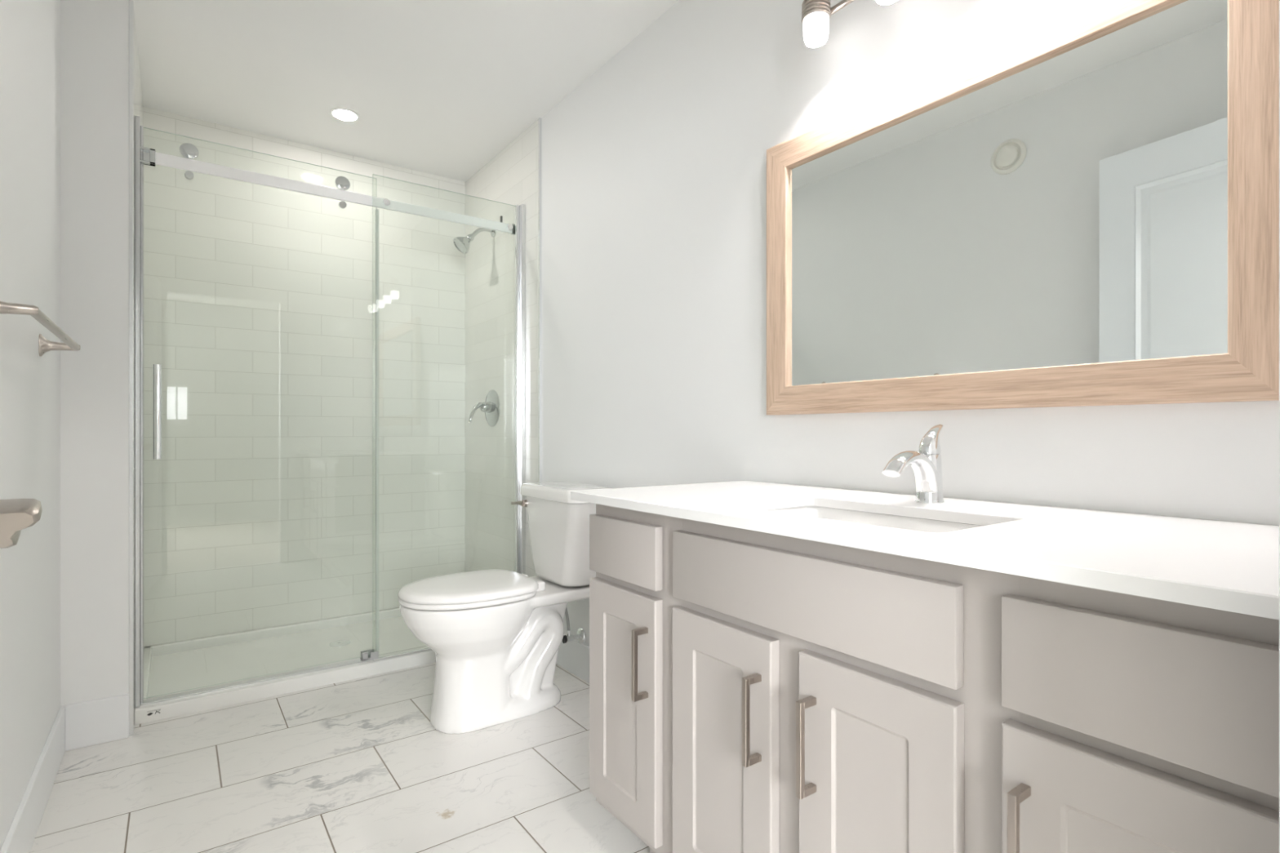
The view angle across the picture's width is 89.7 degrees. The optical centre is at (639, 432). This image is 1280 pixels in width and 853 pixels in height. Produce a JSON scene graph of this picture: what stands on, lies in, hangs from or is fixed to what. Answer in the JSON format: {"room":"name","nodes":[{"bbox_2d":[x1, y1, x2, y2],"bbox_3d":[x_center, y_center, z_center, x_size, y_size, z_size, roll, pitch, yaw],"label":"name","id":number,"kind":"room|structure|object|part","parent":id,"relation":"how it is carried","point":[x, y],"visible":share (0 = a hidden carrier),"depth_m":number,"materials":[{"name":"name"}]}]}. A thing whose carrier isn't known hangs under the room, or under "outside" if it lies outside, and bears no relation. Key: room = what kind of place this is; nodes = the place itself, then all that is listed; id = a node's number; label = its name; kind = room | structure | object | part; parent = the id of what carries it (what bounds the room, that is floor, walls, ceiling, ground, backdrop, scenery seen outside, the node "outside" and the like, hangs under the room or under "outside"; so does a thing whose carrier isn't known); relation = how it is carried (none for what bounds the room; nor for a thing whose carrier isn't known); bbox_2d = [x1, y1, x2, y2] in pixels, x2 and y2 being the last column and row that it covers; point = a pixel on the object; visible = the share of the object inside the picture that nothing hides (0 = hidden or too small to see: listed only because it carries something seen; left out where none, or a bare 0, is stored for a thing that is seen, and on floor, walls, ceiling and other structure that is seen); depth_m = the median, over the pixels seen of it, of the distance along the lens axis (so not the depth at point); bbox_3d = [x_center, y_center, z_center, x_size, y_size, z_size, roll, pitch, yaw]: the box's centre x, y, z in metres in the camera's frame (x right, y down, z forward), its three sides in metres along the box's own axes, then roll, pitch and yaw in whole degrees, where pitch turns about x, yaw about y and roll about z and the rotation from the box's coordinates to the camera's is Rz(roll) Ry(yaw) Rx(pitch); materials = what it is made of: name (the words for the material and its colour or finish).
{"room":"bathroom","nodes":[
{"label":"bathroom","id":0,"kind":"room"},
{"bbox_2d":[0,498,42,548],"bbox_3d":[-0.419,-0.019,0.380,0.097,2.028,0.830,0,0,-43],"label":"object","id":1,"kind":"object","parent":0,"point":[16,515],"depth_m":0.58,"materials":[{"name":"metal"}]},
{"bbox_2d":[0,0,60,849],"bbox_3d":[-1.075,-0.213,0.901,0.100,2.440,2.720,0,0,-36],"label":"wall","id":2,"kind":"structure","parent":0,"point":[30,29],"depth_m":1.60,"materials":[{"name":"paint"}]},
{"bbox_2d":[0,705,65,852],"bbox_3d":[-1.059,0.935,0.975,0.012,0.143,2.620,0,0,-36],"label":"baseboard","id":3,"kind":"structure","parent":2,"relation":"attached to","point":[20,837],"depth_m":1.63,"materials":[{"name":"paint"}]},
{"bbox_2d":[0,301,80,356],"bbox_3d":[-1.380,-0.233,1.479,0.082,0.060,0.697,0,0,-36],"label":"towel bar","id":4,"kind":"object","parent":2,"relation":"attached to","point":[45,345],"visible":1,"depth_m":1.40,"materials":[{"name":"silver metal"}]},
{"bbox_3d":[-1.186,-0.233,1.210,0.082,0.060,0.034,0,0,-36],"label":"post","id":5,"kind":"part","parent":4,"relation":"part of","materials":[{"name":"silver metal"}]},
{"bbox_3d":[-1.574,-0.233,1.748,0.082,0.060,0.034,0,0,-36],"label":"post","id":6,"kind":"part","parent":4,"relation":"part of","materials":[{"name":"silver metal"}]},
{"bbox_2d":[60,0,143,725],"bbox_3d":[-2.080,-0.213,2.448,0.280,2.440,0.965,0,0,-36],"label":"wall","id":7,"kind":"structure","parent":0,"point":[95,33],"depth_m":2.08,"materials":[{"name":"paint"}]},
{"bbox_2d":[65,693,128,751],"bbox_3d":[-1.753,0.935,2.082,0.158,0.143,0.012,0,0,-36],"label":"baseboard","id":8,"kind":"structure","parent":7,"relation":"attached to","point":[104,720],"depth_m":2.08,"materials":[{"name":"paint"}]},
{"bbox_2d":[128,0,133,736],"bbox_3d":[-1.691,-0.213,2.140,0.012,2.440,0.014,0,0,-36],"label":"trim","id":9,"kind":"structure","parent":7,"relation":"attached to","point":[131,2],"depth_m":2.13,"materials":[{"name":"white paint"}]},
{"bbox_2d":[143,106,465,647],"bbox_3d":[-1.595,-0.213,3.263,1.460,2.440,0.010,0,0,-36],"label":"wall","id":10,"kind":"structure","parent":0,"point":[258,298],"depth_m":3.16,"materials":[{"name":"tile"}]},
{"bbox_2d":[29,662,649,852],"bbox_3d":[-0.648,1.067,1.804,1.850,0.120,3.685,0,0,-36],"label":"floor","id":11,"kind":"structure","parent":0,"point":[361,765],"depth_m":1.86,"materials":[{"name":"tile"}]},
{"bbox_2d":[134,607,435,724],"bbox_3d":[-1.369,0.975,2.950,1.458,0.064,0.762,0,0,-36],"label":"shower pan","id":12,"kind":"object","parent":11,"relation":"on","point":[183,665],"visible":0.64,"depth_m":2.78,"materials":[{"name":"white plastic"}]},
{"bbox_2d":[134,115,525,707],"bbox_3d":[-1.167,-0.071,2.670,1.461,2.054,0.078,0,0,-34],"label":"shower door","id":13,"kind":"structure","parent":12,"relation":"on","point":[143,156],"depth_m":2.51,"materials":[{"name":"silver glass"}]},
{"bbox_3d":[-1.706,-0.072,2.276,0.025,0.334,0.036,0,0,-36],"label":"handle","id":14,"kind":"part","parent":13,"relation":"part of","materials":[{"name":"silver metal"}]},
{"bbox_3d":[-1.434,-0.068,2.499,0.782,2.014,0.008,0,0,-36],"label":"sliding panel","id":15,"kind":"part","parent":13,"relation":"part of","materials":[{"name":"clear glass"}]},
{"bbox_3d":[-1.161,-0.970,2.677,1.372,0.041,0.012,0,0,-36],"label":"rail","id":16,"kind":"part","parent":13,"relation":"part of","materials":[{"name":"silver metal"}]},
{"bbox_3d":[-0.851,-0.065,2.883,0.657,2.027,0.008,0,0,-36],"label":"fixed panel","id":17,"kind":"part","parent":13,"relation":"part of","materials":[{"name":"clear glass"}]},
{"bbox_2d":[397,481,613,733],"bbox_3d":[-0.508,0.607,2.362,0.735,0.801,0.488,0,0,-36],"label":"toilet","id":18,"kind":"object","parent":11,"relation":"on","point":[495,636],"visible":0.98,"depth_m":2.24,"materials":[{"name":"white ceramic"}]},
{"bbox_3d":[-0.612,0.565,2.265,0.452,0.017,0.376,0,0,-36],"label":"seat","id":19,"kind":"part","parent":18,"relation":"part of","materials":[{"name":"white plastic"}]},
{"bbox_3d":[-0.609,0.540,2.267,0.461,0.030,0.378,0,0,-36],"label":"lid","id":20,"kind":"part","parent":18,"relation":"part of","materials":[{"name":"white plastic"}]},
{"bbox_3d":[-0.501,0.792,2.345,0.718,0.430,0.373,0,0,-36],"label":"bowl","id":21,"kind":"part","parent":18,"relation":"part of","materials":[{"name":"white ceramic"}]},
{"bbox_3d":[-0.487,0.285,2.613,0.032,0.032,0.106,0,0,-36],"label":"flush lever","id":22,"kind":"part","parent":18,"relation":"part of","materials":[{"name":"silver metal"}]},
{"bbox_3d":[-0.281,0.412,2.503,0.189,0.314,0.410,0,0,-36],"label":"tank","id":23,"kind":"part","parent":18,"relation":"part of","materials":[{"name":"white ceramic"}]},
{"bbox_3d":[-0.285,0.230,2.501,0.210,0.048,0.452,0,0,-36],"label":"tank lid","id":24,"kind":"part","parent":18,"relation":"part of","materials":[{"name":"white ceramic"}]},
{"bbox_2d":[589,503,1279,852],"bbox_3d":[0.438,0.585,1.211,0.581,0.845,1.224,0,0,-36],"label":"vanity cabinet","id":25,"kind":"object","parent":11,"relation":"on","point":[751,691],"visible":0.98,"depth_m":0.89,"materials":[{"name":"paint"}]},
{"bbox_3d":[-0.037,0.265,1.454,0.021,0.134,0.264,0,0,-36],"label":"drawer","id":26,"kind":"part","parent":25,"relation":"part of","materials":[{"name":"paint"}]},
{"bbox_3d":[-0.038,0.611,1.455,0.021,0.517,0.264,0,0,-36],"label":"door","id":27,"kind":"part","parent":25,"relation":"part of","materials":[{"name":"paint"}]},
{"bbox_3d":[0.000,0.487,1.353,0.037,0.148,0.011,0,0,-36],"label":"handle","id":28,"kind":"part","parent":25,"relation":"part of","materials":[{"name":"silver metal"}]},
{"bbox_3d":[0.150,0.611,1.194,0.021,0.517,0.266,0,0,-36],"label":"door","id":29,"kind":"part","parent":25,"relation":"part of","materials":[{"name":"paint"}]},
{"bbox_3d":[0.189,0.487,1.091,0.037,0.148,0.011,0,0,-36],"label":"handle","id":30,"kind":"part","parent":25,"relation":"part of","materials":[{"name":"silver metal"}]},
{"bbox_3d":[0.257,0.487,0.997,0.037,0.148,0.011,0,0,-36],"label":"handle","id":31,"kind":"part","parent":25,"relation":"part of","materials":[{"name":"silver metal"}]},
{"bbox_3d":[0.337,0.611,0.935,0.021,0.517,0.258,0,0,-36],"label":"door","id":32,"kind":"part","parent":25,"relation":"part of","materials":[{"name":"paint"}]},
{"bbox_2d":[570,480,1279,619],"bbox_3d":[0.437,0.151,1.209,0.587,0.020,1.250,0,0,-36],"label":"countertop","id":33,"kind":"structure","parent":25,"relation":"on","point":[1233,566],"depth_m":0.88,"materials":[{"name":"white stone"}]},
{"bbox_2d":[764,506,982,533],"bbox_3d":[0.396,0.237,1.154,0.312,0.149,0.484,0,0,-36],"label":"sink basin","id":34,"kind":"object","parent":33,"relation":"in","point":[864,517],"visible":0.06,"depth_m":1.27,"materials":[{"name":"white ceramic"}]},
{"bbox_2d":[881,424,944,503],"bbox_3d":[0.547,0.062,1.277,0.182,0.157,0.055,0,0,-36],"label":"faucet","id":35,"kind":"object","parent":33,"relation":"on","point":[926,464],"visible":1,"depth_m":1.28,"materials":[{"name":"silver metal"}]},
{"bbox_3d":[0.595,0.013,1.312,0.063,0.059,0.043,0,0,-36],"label":"lever","id":36,"kind":"part","parent":35,"relation":"part of","materials":[{"name":"silver metal"}]},
{"bbox_3d":[0.438,0.487,0.745,0.037,0.148,0.011,0,0,-36],"label":"handle","id":37,"kind":"part","parent":25,"relation":"part of","materials":[{"name":"silver metal"}]},
{"bbox_3d":[0.521,0.265,0.681,0.021,0.134,0.259,0,0,-36],"label":"drawer","id":38,"kind":"part","parent":25,"relation":"part of","materials":[{"name":"paint"}]},
{"bbox_3d":[0.521,0.611,0.681,0.021,0.517,0.259,0,0,-36],"label":"door","id":39,"kind":"part","parent":25,"relation":"part of","materials":[{"name":"paint"}]},
{"bbox_2d":[132,0,679,182],"bbox_3d":[-0.648,-1.483,1.804,1.850,0.100,3.685,0,0,-36],"label":"ceiling","id":40,"kind":"structure","parent":0,"point":[437,87],"depth_m":2.52,"materials":[{"name":"paint"}]},
{"bbox_2d":[329,107,359,121],"bbox_3d":[-1.331,-1.429,2.904,0.124,0.008,0.124,0,0,-36],"label":"recessed light","id":41,"kind":"object","parent":40,"relation":"in","point":[340,113],"visible":1,"depth_m":2.89,"materials":[{"name":"paint"}]},
{"bbox_2d":[465,0,1279,646],"bbox_3d":[0.058,-0.213,2.313,0.110,2.440,3.685,0,0,-36],"label":"wall","id":42,"kind":"structure","parent":0,"point":[654,166],"depth_m":2.02,"materials":[{"name":"paint"}]},
{"bbox_2d":[453,227,496,253],"bbox_3d":[-0.843,-0.992,3.285,0.215,0.176,0.092,0,0,-36],"label":"showerhead","id":43,"kind":"object","parent":42,"relation":"attached to","point":[462,244],"visible":0.86,"depth_m":3.25,"materials":[{"name":"grey metal"}]},
{"bbox_3d":[-0.815,-1.023,3.312,0.128,0.074,0.023,0,0,-38],"label":"arm","id":44,"kind":"part","parent":43,"relation":"part of","materials":[{"name":"grey metal"}]},
{"bbox_2d":[468,390,499,426],"bbox_3d":[-0.830,-0.126,3.329,0.142,0.192,0.192,0,0,-36],"label":"shower valve","id":45,"kind":"object","parent":42,"relation":"attached to","point":[491,406],"visible":1,"depth_m":3.33,"materials":[{"name":"grey metal"}]},
{"bbox_3d":[-0.835,-0.102,3.299,0.036,0.106,0.106,0,0,30],"label":"lever","id":46,"kind":"part","parent":45,"relation":"part of","materials":[{"name":"grey metal"}]},
{"bbox_3d":[-0.779,-0.126,3.365,0.016,0.192,0.192,0,0,-36],"label":"plate","id":47,"kind":"part","parent":45,"relation":"part of","materials":[{"name":"grey metal"}]},
{"bbox_2d":[538,117,542,482],"bbox_3d":[-0.456,-0.213,2.938,0.012,2.440,0.010,0,0,-36],"label":"trim","id":48,"kind":"structure","parent":42,"relation":"attached to","point":[540,118],"depth_m":2.93,"materials":[{"name":"white paint"}]},
{"bbox_2d":[555,633,589,683],"bbox_3d":[-0.077,0.935,2.413,0.012,0.143,1.285,0,0,-36],"label":"baseboard","id":49,"kind":"structure","parent":42,"relation":"attached to","point":[573,655],"depth_m":2.66,"materials":[{"name":"paint"}]},
{"bbox_2d":[562,608,586,644],"bbox_3d":[-0.292,0.687,2.644,0.091,0.363,0.128,0,0,-36],"label":"supply valve","id":50,"kind":"object","parent":42,"relation":"attached to","point":[580,635],"visible":0.57,"depth_m":2.62,"materials":[{"name":"silver metal"}]},
{"bbox_3d":[-0.304,0.835,2.598,0.012,0.032,0.018,0,0,-36],"label":"knob","id":51,"kind":"part","parent":50,"relation":"part of","materials":[{"name":"black plastic"}]},
{"bbox_2d":[801,0,897,47],"bbox_3d":[0.622,-1.012,1.330,0.144,0.152,0.649,0,0,-36],"label":"vanity light","id":52,"kind":"object","parent":42,"relation":"attached to","point":[816,15],"visible":1,"depth_m":1.52,"materials":[{"name":"white glass"}]},
{"bbox_3d":[0.422,-0.957,1.543,0.043,0.004,0.043,0,0,-36],"label":"bulb","id":53,"kind":"part","parent":52,"relation":"part of","materials":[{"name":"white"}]},
{"bbox_3d":[0.422,-0.969,1.543,0.060,0.065,0.060,0,0,-36],"label":"lamp shade","id":54,"kind":"part","parent":52,"relation":"part of","materials":[{"name":"white glass"}]},
{"bbox_3d":[0.535,-0.969,1.387,0.060,0.065,0.060,0,0,-36],"label":"lamp shade","id":55,"kind":"part","parent":52,"relation":"part of","materials":[{"name":"white glass"}]},
{"bbox_2d":[766,0,1279,415],"bbox_3d":[0.659,-0.415,1.372,0.034,0.734,1.029,0,0,-36],"label":"wall mirror","id":56,"kind":"object","parent":42,"relation":"attached to","point":[1078,206],"visible":0.98,"depth_m":1.22,"materials":[{"name":"brown wood"}]},
{"bbox_3d":[0.380,-0.415,1.759,0.034,0.734,0.075,0,0,-36],"label":"frame rail","id":57,"kind":"part","parent":56,"relation":"part of","materials":[{"name":"brown wood"}]},
{"bbox_3d":[0.659,-0.745,1.372,0.034,0.074,1.029,0,0,-36],"label":"frame rail","id":58,"kind":"part","parent":56,"relation":"part of","materials":[{"name":"brown wood"}]},
{"bbox_3d":[0.659,-0.086,1.372,0.034,0.075,1.029,0,0,-36],"label":"frame rail","id":59,"kind":"part","parent":56,"relation":"part of","materials":[{"name":"brown wood"}]},
{"bbox_3d":[0.941,-0.415,0.981,0.034,0.734,0.064,0,0,-36],"label":"frame rail","id":60,"kind":"part","parent":56,"relation":"part of","materials":[{"name":"brown wood"}]},
{"bbox_3d":[0.401,-0.213,0.350,1.650,2.440,0.098,0,0,-36],"label":"wall","id":61,"kind":"structure","parent":0,"visible":0},
{"bbox_2d":[1279,0,1279,852],"bbox_3d":[0.184,-0.025,0.261,0.831,2.063,0.012,0,0,-36],"label":"trim","id":62,"kind":"structure","parent":61,"relation":"attached to","point":[1279,0],"depth_m":0.48,"materials":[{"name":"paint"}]}
]}

